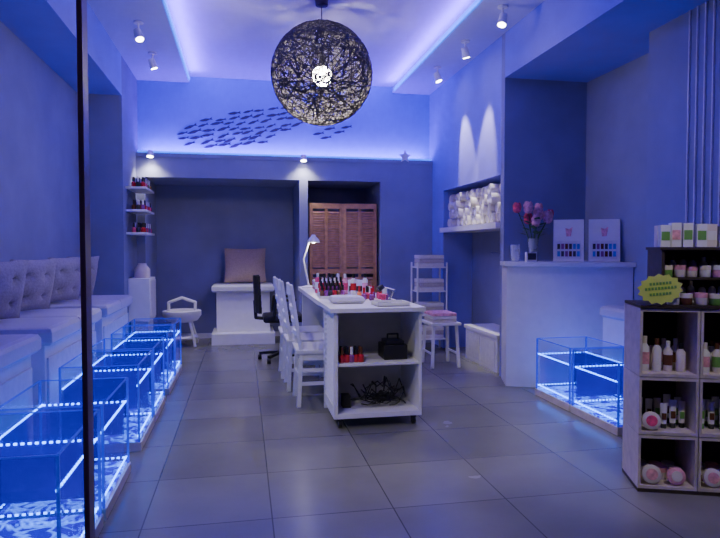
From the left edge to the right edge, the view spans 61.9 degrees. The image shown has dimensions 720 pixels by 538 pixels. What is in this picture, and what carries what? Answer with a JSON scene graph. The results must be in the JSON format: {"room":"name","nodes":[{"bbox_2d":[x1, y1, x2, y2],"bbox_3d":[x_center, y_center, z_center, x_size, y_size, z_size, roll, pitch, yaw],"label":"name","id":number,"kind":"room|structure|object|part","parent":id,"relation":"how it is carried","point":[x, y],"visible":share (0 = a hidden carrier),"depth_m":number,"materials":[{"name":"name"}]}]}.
{"room":"salon","nodes":[
{"label":"salon","id":0,"kind":"room"},
{"bbox_2d":[0,0,137,359],"bbox_3d":[-2.466,-0.595,4.137,0.650,3.500,9.100,0,2,-11],"label":"wall","id":1,"kind":"structure","parent":0,"point":[39,160],"depth_m":5.60,"materials":[{"name":"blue paint"}]},
{"bbox_2d":[126,186,153,193],"bbox_3d":[-2.608,-0.937,7.130,0.220,0.025,0.650,0,2,-11],"label":"wall shelf","id":2,"kind":"object","parent":1,"relation":"attached to","point":[136,189],"visible":1,"depth_m":7.03,"materials":[{"name":"white paint"}]},
{"bbox_2d":[131,177,151,189],"bbox_3d":[-2.584,-1.005,7.112,0.145,0.110,0.595,0,2,-11],"label":"bottles","id":3,"kind":"object","parent":2,"relation":"on","point":[138,181],"visible":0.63,"depth_m":6.87,"materials":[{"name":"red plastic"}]},
{"bbox_2d":[126,209,153,214],"bbox_3d":[-2.608,-0.677,7.139,0.220,0.025,0.650,0,2,-11],"label":"wall shelf","id":4,"kind":"object","parent":1,"relation":"attached to","point":[134,211],"visible":1,"depth_m":7.01,"materials":[{"name":"white paint"}]},
{"bbox_2d":[132,200,151,211],"bbox_3d":[-2.584,-0.745,7.121,0.145,0.110,0.595,0,2,-11],"label":"bottles","id":5,"kind":"object","parent":4,"relation":"on","point":[138,204],"visible":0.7,"depth_m":6.89,"materials":[{"name":"red plastic"}]},
{"bbox_2d":[126,232,154,235],"bbox_3d":[-2.608,-0.417,7.148,0.220,0.025,0.650,0,2,-11],"label":"wall shelf","id":6,"kind":"object","parent":1,"relation":"attached to","point":[127,233],"visible":1,"depth_m":6.87,"materials":[{"name":"white paint"}]},
{"bbox_2d":[132,223,151,232],"bbox_3d":[-2.584,-0.485,7.130,0.145,0.110,0.595,0,2,-11],"label":"bottles","id":7,"kind":"object","parent":6,"relation":"on","point":[137,227],"visible":0.74,"depth_m":6.90,"materials":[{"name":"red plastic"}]},
{"bbox_2d":[136,76,432,342],"bbox_3d":[-1.002,-0.743,8.385,3.850,3.500,1.115,0,2,-11],"label":"wall","id":8,"kind":"structure","parent":0,"point":[203,205],"depth_m":8.16,"materials":[{"name":"paint"}]},
{"bbox_2d":[146,150,153,157],"bbox_3d":[-2.598,-1.424,7.429,0.090,0.092,0.113,0,2,-11],"label":"spotlight","id":9,"kind":"object","parent":8,"relation":"attached to","point":[150,154],"visible":1,"depth_m":7.40,"materials":[{"name":"white paint"}]},
{"bbox_2d":[158,331,279,338],"bbox_3d":[-1.932,0.961,8.722,1.930,0.070,0.015,0,2,-11],"label":"baseboard","id":10,"kind":"structure","parent":8,"relation":"attached to","point":[277,333],"depth_m":8.65,"materials":[{"name":"white paint"}]},
{"bbox_2d":[177,106,351,147],"bbox_3d":[-1.226,-1.880,7.897,2.284,0.622,0.004,0,2,-11],"label":"wall decal","id":11,"kind":"object","parent":8,"relation":"attached to","point":[258,110],"visible":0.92,"depth_m":7.84,"materials":[{"name":"paint"}]},
{"bbox_2d":[138,150,430,160],"bbox_3d":[-0.902,-1.452,7.847,3.810,0.075,0.030,0,2,-11],"label":"led strip","id":12,"kind":"object","parent":8,"relation":"attached to","point":[138,150],"visible":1,"depth_m":7.79,"materials":[{"name":"glowing led light"},{"name":"plastic"}]},
{"bbox_2d":[300,155,306,161],"bbox_3d":[-0.733,-1.437,7.793,0.090,0.092,0.113,0,2,-11],"label":"spotlight","id":13,"kind":"object","parent":8,"relation":"attached to","point":[303,158],"visible":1,"depth_m":7.76,"materials":[{"name":"white paint"}]},
{"bbox_2d":[399,151,409,161],"bbox_3d":[0.605,-1.522,8.084,0.171,0.163,0.012,0,2,-11],"label":"star ornament","id":14,"kind":"object","parent":8,"relation":"attached to","point":[404,155],"visible":1,"depth_m":8.08,"materials":[{"name":"white paint"}]},
{"bbox_2d":[87,0,543,94],"bbox_3d":[-0.036,-2.370,4.549,5.600,0.180,9.100,0,2,-11],"label":"ceiling","id":15,"kind":"structure","parent":0,"point":[232,39],"depth_m":6.02,"materials":[{"name":"paint"}]},
{"bbox_2d":[133,20,143,41],"bbox_3d":[-2.076,-2.226,5.630,0.102,0.183,0.106,0,2,-11],"label":"ceiling spotlight","id":16,"kind":"object","parent":15,"relation":"attached to","point":[138,35],"depth_m":5.61,"materials":[{"name":"white metal"}]},
{"bbox_2d":[148,51,157,69],"bbox_3d":[-2.250,-2.258,6.518,0.103,0.181,0.094,0,2,-11],"label":"ceiling spotlight","id":17,"kind":"object","parent":15,"relation":"attached to","point":[152,63],"depth_m":6.49,"materials":[{"name":"white metal"}]},
{"bbox_2d":[163,0,189,79],"bbox_3d":[-1.404,-2.262,3.725,0.018,0.038,7.800,0,2,-11],"label":"led strip","id":18,"kind":"object","parent":15,"relation":"attached to","point":[164,1],"visible":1,"depth_m":6.01,"materials":[{"name":"white plastic"}]},
{"bbox_2d":[270,0,372,125],"bbox_3d":[-0.340,-1.838,5.344,0.900,1.098,0.905,-1,2,-18],"label":"pendant lamp","id":19,"kind":"object","parent":15,"relation":"hanging from","point":[321,76],"visible":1,"depth_m":5.06,"materials":[{"name":"black plastic"}]},
{"bbox_3d":[-0.340,-1.718,5.348,0.180,0.180,0.176,0,2,-11],"label":"bulb","id":20,"kind":"part","parent":19,"relation":"part of","materials":[{"name":"white glass"}]},
{"bbox_3d":[-0.340,-2.092,5.335,0.180,0.590,0.180,0,2,-11],"label":"cord","id":21,"kind":"part","parent":19,"relation":"part of","materials":[{"name":"black plastic"}]},
{"bbox_2d":[433,66,441,82],"bbox_3d":[0.911,-2.276,7.028,0.102,0.181,0.095,0,2,-11],"label":"ceiling spotlight","id":22,"kind":"object","parent":15,"relation":"attached to","point":[437,77],"depth_m":7.00,"materials":[{"name":"white metal"}]},
{"bbox_2d":[394,0,481,90],"bbox_3d":[1.209,-2.280,4.234,0.018,0.038,7.800,0,2,-11],"label":"led strip","id":23,"kind":"object","parent":15,"relation":"attached to","point":[474,5],"visible":1,"depth_m":6.12,"materials":[{"name":"white plastic"}]},
{"bbox_2d":[461,39,469,58],"bbox_3d":[1.083,-2.246,6.149,0.099,0.181,0.094,0,2,-11],"label":"ceiling spotlight","id":24,"kind":"object","parent":15,"relation":"attached to","point":[465,51],"depth_m":6.12,"materials":[{"name":"white metal"}]},
{"bbox_2d":[497,4,507,27],"bbox_3d":[1.249,-2.214,5.260,0.101,0.182,0.097,0,2,-11],"label":"ceiling spotlight","id":25,"kind":"object","parent":15,"relation":"attached to","point":[502,21],"depth_m":5.24,"materials":[{"name":"white metal"}]},
{"bbox_2d":[0,336,719,537],"bbox_3d":[0.021,1.198,4.379,5.600,0.100,9.700,0,2,-11],"label":"floor","id":26,"kind":"structure","parent":0,"point":[230,452],"depth_m":3.57,"materials":[{"name":"tile"}]},
{"bbox_2d":[0,334,40,505],"bbox_3d":[-2.000,0.800,2.722,0.595,0.810,1.450,0,2,-11],"label":"bench","id":27,"kind":"object","parent":26,"relation":"on","point":[16,350],"visible":0.92,"depth_m":3.18,"materials":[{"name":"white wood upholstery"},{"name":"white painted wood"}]},
{"bbox_2d":[0,308,101,458],"bbox_3d":[-2.303,0.746,4.277,0.595,0.810,1.320,0,2,-11],"label":"bench","id":28,"kind":"object","parent":26,"relation":"on","point":[59,330],"visible":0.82,"depth_m":3.95,"materials":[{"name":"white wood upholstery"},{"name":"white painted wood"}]},
{"bbox_2d":[0,260,28,318],"bbox_3d":[-2.354,0.145,3.878,0.157,0.401,0.480,0,2,13],"label":"tufted cushion","id":29,"kind":"object","parent":28,"relation":"on","point":[12,273],"visible":1,"depth_m":3.95,"materials":[{"name":"grey fabric"}]},
{"bbox_2d":[9,258,57,310],"bbox_3d":[-2.478,0.122,4.516,0.157,0.401,0.480,0,2,13],"label":"tufted cushion","id":30,"kind":"object","parent":28,"relation":"on","point":[40,274],"visible":0.59,"depth_m":4.52,"materials":[{"name":"grey fabric"}]},
{"bbox_2d":[0,409,103,537],"bbox_3d":[-1.381,0.938,2.439,0.490,0.555,0.650,0,2,-11],"label":"tank","id":31,"kind":"object","parent":26,"relation":"on","point":[70,526],"visible":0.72,"depth_m":2.66,"materials":[{"name":"clear glass"}]},
{"bbox_2d":[0,377,130,520],"bbox_3d":[-1.515,0.914,3.126,0.490,0.555,0.650,0,2,-11],"label":"tank","id":32,"kind":"object","parent":26,"relation":"on","point":[38,494],"visible":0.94,"depth_m":3.07,"materials":[{"name":"clear glass"}]},
{"bbox_2d":[76,0,94,537],"bbox_3d":[-0.387,-0.439,0.832,0.007,3.420,0.030,0,2,-11],"label":"door frame","id":33,"kind":"structure","parent":26,"relation":"on","point":[81,5],"depth_m":0.84,"materials":[{"name":"brown metal"}]},
{"bbox_2d":[50,295,132,397],"bbox_3d":[-2.584,0.696,5.718,0.595,0.810,1.200,0,2,-11],"label":"bench","id":34,"kind":"object","parent":26,"relation":"on","point":[113,308],"visible":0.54,"depth_m":5.46,"materials":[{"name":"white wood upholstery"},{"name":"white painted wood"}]},
{"bbox_2d":[48,257,80,301],"bbox_3d":[-2.641,0.093,5.350,0.157,0.401,0.480,0,2,13],"label":"tufted cushion","id":35,"kind":"object","parent":34,"relation":"on","point":[67,282],"visible":0.65,"depth_m":5.31,"materials":[{"name":"grey fabric"}]},
{"bbox_2d":[66,256,98,295],"bbox_3d":[-2.746,0.074,5.889,0.157,0.401,0.480,0,2,13],"label":"tufted cushion","id":36,"kind":"object","parent":34,"relation":"on","point":[94,260],"visible":0.2,"depth_m":6.01,"materials":[{"name":"grey fabric"}]},
{"bbox_2d":[58,350,154,455],"bbox_3d":[-1.701,0.881,4.082,0.490,0.555,0.600,0,2,-11],"label":"tank","id":37,"kind":"object","parent":26,"relation":"on","point":[116,431],"visible":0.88,"depth_m":3.93,"materials":[{"name":"clear glass"}]},
{"bbox_2d":[92,337,165,421],"bbox_3d":[-1.825,0.858,4.720,0.490,0.555,0.600,0,2,-11],"label":"tank","id":38,"kind":"object","parent":26,"relation":"on","point":[159,401],"visible":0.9,"depth_m":4.73,"materials":[{"name":"clear glass"}]},
{"bbox_2d":[128,263,155,359],"bbox_3d":[-2.581,0.491,7.134,0.245,1.120,0.450,0,2,-11],"label":"base cabinet","id":39,"kind":"object","parent":26,"relation":"on","point":[142,287],"visible":0.91,"depth_m":6.96,"materials":[{"name":"white paint"}]},
{"bbox_2d":[110,325,175,396],"bbox_3d":[-1.983,0.830,5.529,0.490,0.555,0.550,0,2,-11],"label":"tank","id":40,"kind":"object","parent":26,"relation":"on","point":[145,385],"visible":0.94,"depth_m":5.39,"materials":[{"name":"clear glass"}]},
{"bbox_2d":[124,318,181,379],"bbox_3d":[-2.098,0.809,6.118,0.490,0.555,0.550,0,2,-11],"label":"tank","id":41,"kind":"object","parent":26,"relation":"on","point":[158,368],"visible":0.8,"depth_m":6.10,"materials":[{"name":"clear glass"}]},
{"bbox_2d":[162,296,200,347],"bbox_3d":[-2.364,0.688,7.973,0.500,0.653,0.500,0,2,-11],"label":"stool","id":42,"kind":"object","parent":26,"relation":"on","point":[187,315],"visible":0.88,"depth_m":7.85,"materials":[{"name":"white paint"}]},
{"bbox_2d":[211,282,274,345],"bbox_3d":[-1.633,0.607,8.401,0.840,0.800,0.705,0,2,-11],"label":"bench","id":43,"kind":"object","parent":26,"relation":"on","point":[236,323],"visible":0.96,"depth_m":8.21,"materials":[{"name":"white paint"}]},
{"bbox_2d":[224,248,265,282],"bbox_3d":[-1.627,-0.052,8.509,0.580,0.485,0.191,0,2,-11],"label":"cushion","id":44,"kind":"object","parent":43,"relation":"on","point":[241,265],"visible":0.96,"depth_m":8.45,"materials":[{"name":"fabric"}]},
{"bbox_2d":[253,275,301,363],"bbox_3d":[-0.931,0.565,6.960,0.610,0.986,0.588,0,2,-11],"label":"office chair","id":45,"kind":"object","parent":26,"relation":"on","point":[267,317],"visible":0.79,"depth_m":6.76,"materials":[{"name":"black plastic"}]},
{"bbox_2d":[273,276,323,378],"bbox_3d":[-0.635,0.583,6.176,0.513,1.006,0.440,0,2,-11],"label":"dining chair","id":46,"kind":"object","parent":26,"relation":"on","point":[303,329],"visible":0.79,"depth_m":6.02,"materials":[{"name":"white paint"}]},
{"bbox_2d":[278,279,323,391],"bbox_3d":[-0.512,0.601,5.650,0.513,1.006,0.440,0,2,-11],"label":"dining chair","id":47,"kind":"object","parent":26,"relation":"on","point":[289,337],"visible":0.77,"depth_m":5.45,"materials":[{"name":"white paint"}]},
{"bbox_2d":[286,282,323,407],"bbox_3d":[-0.366,0.620,5.109,0.513,1.006,0.440,0,2,-11],"label":"dining chair","id":48,"kind":"object","parent":26,"relation":"on","point":[306,352],"visible":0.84,"depth_m":4.91,"materials":[{"name":"white paint"}]},
{"bbox_2d":[309,203,376,292],"bbox_3d":[-0.231,0.066,8.143,0.924,1.900,0.090,0,2,-11],"label":"folding screen","id":49,"kind":"object","parent":26,"relation":"on","point":[325,256],"visible":0.56,"depth_m":8.14,"materials":[{"name":"brown wood"}]},
{"bbox_2d":[298,287,394,407],"bbox_3d":[-0.190,0.662,5.838,0.650,0.870,1.920,0,2,-11],"label":"table","id":50,"kind":"object","parent":26,"relation":"on","point":[312,312],"visible":0.17,"depth_m":6.63,"materials":[{"name":"white paint"}]},
{"bbox_2d":[301,235,319,287],"bbox_3d":[-0.536,-0.086,6.514,0.200,0.575,0.169,0,2,-11],"label":"desk lamp","id":51,"kind":"object","parent":50,"relation":"on","point":[313,238],"visible":0.97,"depth_m":6.49,"materials":[{"name":"white metal"}]},
{"bbox_2d":[318,277,344,298],"bbox_3d":[-0.247,0.160,5.197,0.220,0.175,0.180,0,2,-11],"label":"display","id":52,"kind":"object","parent":50,"relation":"on","point":[325,290],"visible":0.95,"depth_m":5.16,"materials":[{"name":"white paint"}]},
{"bbox_2d":[315,273,367,294],"bbox_3d":[-0.190,0.138,5.632,0.521,0.190,0.152,1,2,14],"label":"bottles","id":53,"kind":"object","parent":50,"relation":"on","point":[353,280],"visible":0.59,"depth_m":5.59,"materials":[{"name":"white glass"}]},
{"bbox_2d":[348,279,361,291],"bbox_3d":[-0.059,0.161,5.955,0.260,0.120,0.265,0,2,-11],"label":"bottles","id":54,"kind":"object","parent":50,"relation":"on","point":[358,282],"visible":0.24,"depth_m":5.85,"materials":[{"name":"white plastic"}]},
{"bbox_2d":[357,285,388,300],"bbox_3d":[0.116,0.200,5.114,0.256,0.102,0.417,0,2,-11],"label":"bottles","id":55,"kind":"object","parent":50,"relation":"on","point":[369,294],"visible":0.82,"depth_m":4.99,"materials":[{"name":"pink glass"}]},
{"bbox_2d":[320,300,425,427],"bbox_3d":[0.079,0.704,4.587,0.700,0.872,0.580,0,2,-11],"label":"shelf unit","id":56,"kind":"object","parent":26,"relation":"on","point":[364,324],"visible":0.96,"depth_m":4.64,"materials":[{"name":"white paint"}]},
{"bbox_2d":[328,295,364,303],"bbox_3d":[-0.105,0.235,4.677,0.260,0.058,0.200,0,2,-11],"label":"cushion","id":57,"kind":"object","parent":56,"relation":"on","point":[335,299],"visible":1,"depth_m":4.59,"materials":[{"name":"white fabric"}]},
{"bbox_2d":[338,345,363,362],"bbox_3d":[-0.066,0.622,4.387,0.185,0.110,0.095,0,2,-11],"label":"bottles","id":58,"kind":"object","parent":56,"relation":"on","point":[357,355],"visible":1,"depth_m":4.35,"materials":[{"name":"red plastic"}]},
{"bbox_2d":[341,376,405,407],"bbox_3d":[0.095,0.917,4.590,0.490,0.223,0.255,0,2,-11],"label":"power cables","id":59,"kind":"object","parent":56,"relation":"on","point":[346,399],"visible":1,"depth_m":4.51,"materials":[{"name":"black plastic"}]},
{"bbox_2d":[376,284,394,299],"bbox_3d":[0.206,0.189,4.740,0.158,0.146,0.080,-2,3,-38],"label":"magnifier arm","id":60,"kind":"object","parent":56,"relation":"on","point":[380,287],"visible":0.76,"depth_m":4.73},
{"bbox_2d":[371,300,409,306],"bbox_3d":[0.226,0.256,4.498,0.240,0.028,0.220,0,2,-11],"label":"paper tray","id":61,"kind":"object","parent":56,"relation":"on","point":[379,303],"visible":1,"depth_m":4.41,"materials":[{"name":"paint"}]},
{"bbox_2d":[378,333,406,359],"bbox_3d":[0.248,0.577,4.554,0.180,0.185,0.200,0,2,-11],"label":"tool case","id":62,"kind":"object","parent":56,"relation":"on","point":[388,348],"visible":1,"depth_m":4.47,"materials":[{"name":"plastic"}]},
{"bbox_2d":[411,255,447,350],"bbox_3d":[0.874,0.429,7.612,0.404,1.212,0.294,0,2,-11],"label":"towel rack","id":63,"kind":"object","parent":26,"relation":"on","point":[422,261],"visible":0.73,"depth_m":7.50,"materials":[{"name":"white paint"}]},
{"bbox_2d":[422,310,460,368],"bbox_3d":[0.895,0.772,6.675,0.340,0.593,0.400,0,2,-11],"label":"stool","id":64,"kind":"object","parent":26,"relation":"on","point":[433,318],"visible":0.95,"depth_m":6.53,"materials":[{"name":"white lacquer"},{"name":"pink towel fabric"}]},
{"bbox_2d":[464,323,499,372],"bbox_3d":[1.506,0.867,6.696,0.375,0.400,0.940,0,2,-11],"label":"storage box","id":65,"kind":"object","parent":26,"relation":"on","point":[482,340],"visible":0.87,"depth_m":6.61,"materials":[{"name":"white paint"}]},
{"bbox_2d":[500,261,635,390],"bbox_3d":[1.868,0.518,5.664,1.044,1.170,0.829,0,2,-11],"label":"reception counter","id":66,"kind":"object","parent":26,"relation":"on","point":[543,300],"depth_m":5.53,"materials":[{"name":"white paint"}]},
{"bbox_2d":[525,252,536,261],"bbox_3d":[1.603,-0.112,5.626,0.100,0.090,0.048,0,2,-11],"label":"card holder","id":67,"kind":"object","parent":66,"relation":"on","point":[529,256],"visible":1,"depth_m":5.61,"materials":[{"name":"white paint"}]},
{"bbox_2d":[513,201,553,251],"bbox_3d":[1.672,-0.361,5.779,0.340,0.576,0.329,1,2,29],"label":"flowers","id":68,"kind":"object","parent":66,"relation":"on","point":[539,213],"visible":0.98,"depth_m":5.73,"materials":[{"name":"pink plant"}]},
{"bbox_2d":[553,219,583,261],"bbox_3d":[1.964,-0.268,5.654,0.270,0.395,0.100,1,2,17],"label":"framed picture","id":69,"kind":"object","parent":66,"relation":"on","point":[568,235],"visible":1,"depth_m":5.63,"materials":[{"name":"white paper"}]},
{"bbox_2d":[589,219,619,261],"bbox_3d":[2.266,-0.265,5.570,0.270,0.395,0.100,1,2,17],"label":"framed picture","id":70,"kind":"object","parent":66,"relation":"on","point":[604,234],"visible":1,"depth_m":5.55,"materials":[{"name":"white paper"}]},
{"bbox_2d":[535,336,623,410],"bbox_3d":[1.855,0.870,5.097,0.500,0.505,0.570,0,2,-11],"label":"tank","id":71,"kind":"object","parent":26,"relation":"on","point":[561,396],"visible":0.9,"depth_m":5.07,"materials":[{"name":"clear glass"}]},
{"bbox_2d":[570,347,623,435],"bbox_3d":[1.972,0.891,4.499,0.500,0.505,0.610,0,2,-11],"label":"tank","id":72,"kind":"object","parent":26,"relation":"on","point":[608,416],"visible":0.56,"depth_m":4.50,"materials":[{"name":"clear glass"}]},
{"bbox_2d":[600,305,624,398],"bbox_3d":[2.325,0.724,5.048,0.385,0.800,0.485,0,2,-11],"label":"bench","id":73,"kind":"object","parent":26,"relation":"on","point":[613,316],"visible":0.23,"depth_m":5.10,"materials":[{"name":"white paint"}]},
{"bbox_2d":[622,247,719,495],"bbox_3d":[1.950,0.534,3.256,0.900,1.305,0.310,0,2,9],"label":"display shelf","id":74,"kind":"object","parent":26,"relation":"on","point":[693,325],"visible":0.7,"depth_m":3.27,"materials":[{"name":"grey wood"}]},
{"bbox_2d":[649,339,654,367],"bbox_3d":[1.621,0.466,3.357,0.025,0.156,0.074,0,2,10],"label":"bottles","id":75,"kind":"object","parent":74,"relation":"on","point":[651,340],"depth_m":3.33,"materials":[{"name":"white paint"}]},
{"bbox_2d":[654,226,657,246],"bbox_3d":[2.019,-0.186,3.302,0.739,0.130,0.073,0,2,8],"label":"boxes","id":76,"kind":"object","parent":74,"relation":"on","point":[655,227],"visible":0.04,"depth_m":3.36,"materials":[{"name":"white cardboard"}]},
{"bbox_2d":[641,459,674,465],"bbox_3d":[1.666,1.114,3.356,0.183,0.065,0.086,0,2,8],"label":"jars","id":77,"kind":"object","parent":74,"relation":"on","point":[665,462],"depth_m":3.38,"materials":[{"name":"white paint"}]},
{"bbox_2d":[637,274,682,304],"bbox_3d":[1.568,0.106,3.135,0.227,0.163,0.006,0,2,9],"label":"price sign","id":78,"kind":"object","parent":74,"relation":"attached to","point":[660,289],"visible":1,"depth_m":3.13,"materials":[{"name":"yellow paper"}]},
{"bbox_2d":[660,338,665,367],"bbox_3d":[1.677,0.462,3.346,0.026,0.161,0.074,0,2,10],"label":"bottles","id":79,"kind":"object","parent":74,"relation":"on","point":[663,340],"depth_m":3.33,"materials":[{"name":"white paint"}]},
{"bbox_2d":[653,464,681,479],"bbox_3d":[1.656,1.119,3.208,0.162,0.066,0.233,0,2,10],"label":"jars","id":80,"kind":"object","parent":74,"relation":"on","point":[663,468],"depth_m":3.28,"materials":[{"name":"pink plastic"}]},
{"bbox_2d":[671,338,677,367],"bbox_3d":[1.735,0.461,3.336,0.031,0.161,0.074,0,2,10],"label":"bottles","id":81,"kind":"object","parent":74,"relation":"on","point":[674,347],"depth_m":3.31,"materials":[{"name":"white paint"}]},
{"bbox_2d":[641,394,718,425],"bbox_3d":[1.954,0.776,3.294,0.840,0.165,0.056,0,2,9],"label":"tubes","id":82,"kind":"object","parent":74,"relation":"in","point":[648,402],"visible":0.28,"depth_m":3.33,"materials":[{"name":"white paint"}]},
{"bbox_2d":[641,411,719,486],"bbox_3d":[1.708,0.956,3.186,0.406,0.388,0.039,0,2,9],"label":"tins","id":83,"kind":"object","parent":74,"relation":"on","point":[650,473],"visible":1,"depth_m":3.19,"materials":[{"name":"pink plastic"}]},
{"bbox_2d":[642,336,719,372],"bbox_3d":[1.930,0.459,3.195,0.829,0.186,0.070,0,2,9],"label":"bottles","id":84,"kind":"object","parent":74,"relation":"on","point":[656,349],"visible":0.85,"depth_m":3.22,"materials":[{"name":"white paint"}]},
{"bbox_2d":[657,223,719,246],"bbox_3d":[2.006,-0.183,3.206,0.771,0.131,0.077,0,2,9],"label":"boxes","id":85,"kind":"object","parent":74,"relation":"on","point":[672,234],"visible":1,"depth_m":3.23,"materials":[{"name":"white cardboard"}]},
{"bbox_2d":[660,399,719,429],"bbox_3d":[1.991,0.779,3.210,0.740,0.165,0.061,0,2,8],"label":"tubes","id":86,"kind":"object","parent":74,"relation":"in","point":[672,403],"visible":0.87,"depth_m":3.24,"materials":[{"name":"plastic"}]},
{"bbox_2d":[665,265,719,276],"bbox_3d":[1.993,0.012,3.225,0.711,0.066,0.078,0,2,9],"label":"jars","id":87,"kind":"object","parent":74,"relation":"on","point":[679,270],"visible":0.89,"depth_m":3.23,"materials":[{"name":"plastic"}]},
{"bbox_2d":[666,292,719,305],"bbox_3d":[1.968,0.158,3.135,0.695,0.064,0.086,0,2,9],"label":"jars","id":88,"kind":"object","parent":74,"relation":"on","point":[700,298],"visible":0.91,"depth_m":3.14,"materials":[{"name":"white paint"}]},
{"bbox_2d":[668,255,717,275],"bbox_3d":[2.011,-0.018,3.307,0.702,0.119,0.064,0,2,9],"label":"bottles","id":89,"kind":"object","parent":74,"relation":"on","point":[692,262],"visible":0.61,"depth_m":3.32,"materials":[{"name":"white paint"}]},
{"bbox_2d":[680,281,719,302],"bbox_3d":[2.002,0.124,3.283,0.689,0.120,0.065,0,2,8],"label":"bottles","id":90,"kind":"object","parent":74,"relation":"on","point":[690,289],"visible":0.41,"depth_m":3.28,"materials":[{"name":"white paint"}]},
{"bbox_2d":[701,467,706,481],"bbox_3d":[1.822,1.120,3.179,0.092,0.066,0.214,0,2,10],"label":"jars","id":91,"kind":"object","parent":74,"relation":"on","point":[702,468],"depth_m":3.25,"materials":[{"name":"pink plastic"}]},
{"bbox_2d":[707,340,713,369],"bbox_3d":[1.914,0.467,3.304,0.030,0.159,0.074,0,2,10],"label":"bottles","id":92,"kind":"object","parent":74,"relation":"on","point":[710,348],"depth_m":3.27,"materials":[{"name":"white paint"}]},
{"bbox_2d":[701,461,719,467],"bbox_3d":[1.933,1.115,3.325,0.107,0.065,0.105,0,2,8],"label":"jars","id":93,"kind":"object","parent":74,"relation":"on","point":[708,464],"depth_m":3.33,"materials":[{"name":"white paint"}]},
{"bbox_2d":[429,0,719,376],"bbox_3d":[2.172,-0.626,5.040,1.100,3.500,9.100,0,2,-11],"label":"wall","id":94,"kind":"structure","parent":0,"point":[578,110],"depth_m":5.85,"materials":[{"name":"paint"}]},
{"bbox_2d":[440,222,499,232],"bbox_3d":[1.420,-0.473,6.948,0.450,0.060,1.760,0,2,-11],"label":"niche shelf","id":95,"kind":"object","parent":94,"relation":"attached to","point":[495,226],"visible":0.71,"depth_m":6.84,"materials":[{"name":"white paint"}]},
{"bbox_2d":[447,184,500,226],"bbox_3d":[1.425,-0.712,6.935,0.396,0.412,1.701,0,2,-11],"label":"rolled towels","id":96,"kind":"object","parent":95,"relation":"on","point":[479,205],"visible":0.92,"depth_m":6.76,"materials":[{"name":"white fabric"}]},
{"bbox_2d":[685,0,719,225],"bbox_3d":[2.370,-0.334,4.108,0.012,2.980,0.385,0,2,-11],"label":"trim","id":97,"kind":"structure","parent":94,"relation":"attached to","point":[714,1],"depth_m":4.13,"materials":[{"name":"white paint"}]}
]}

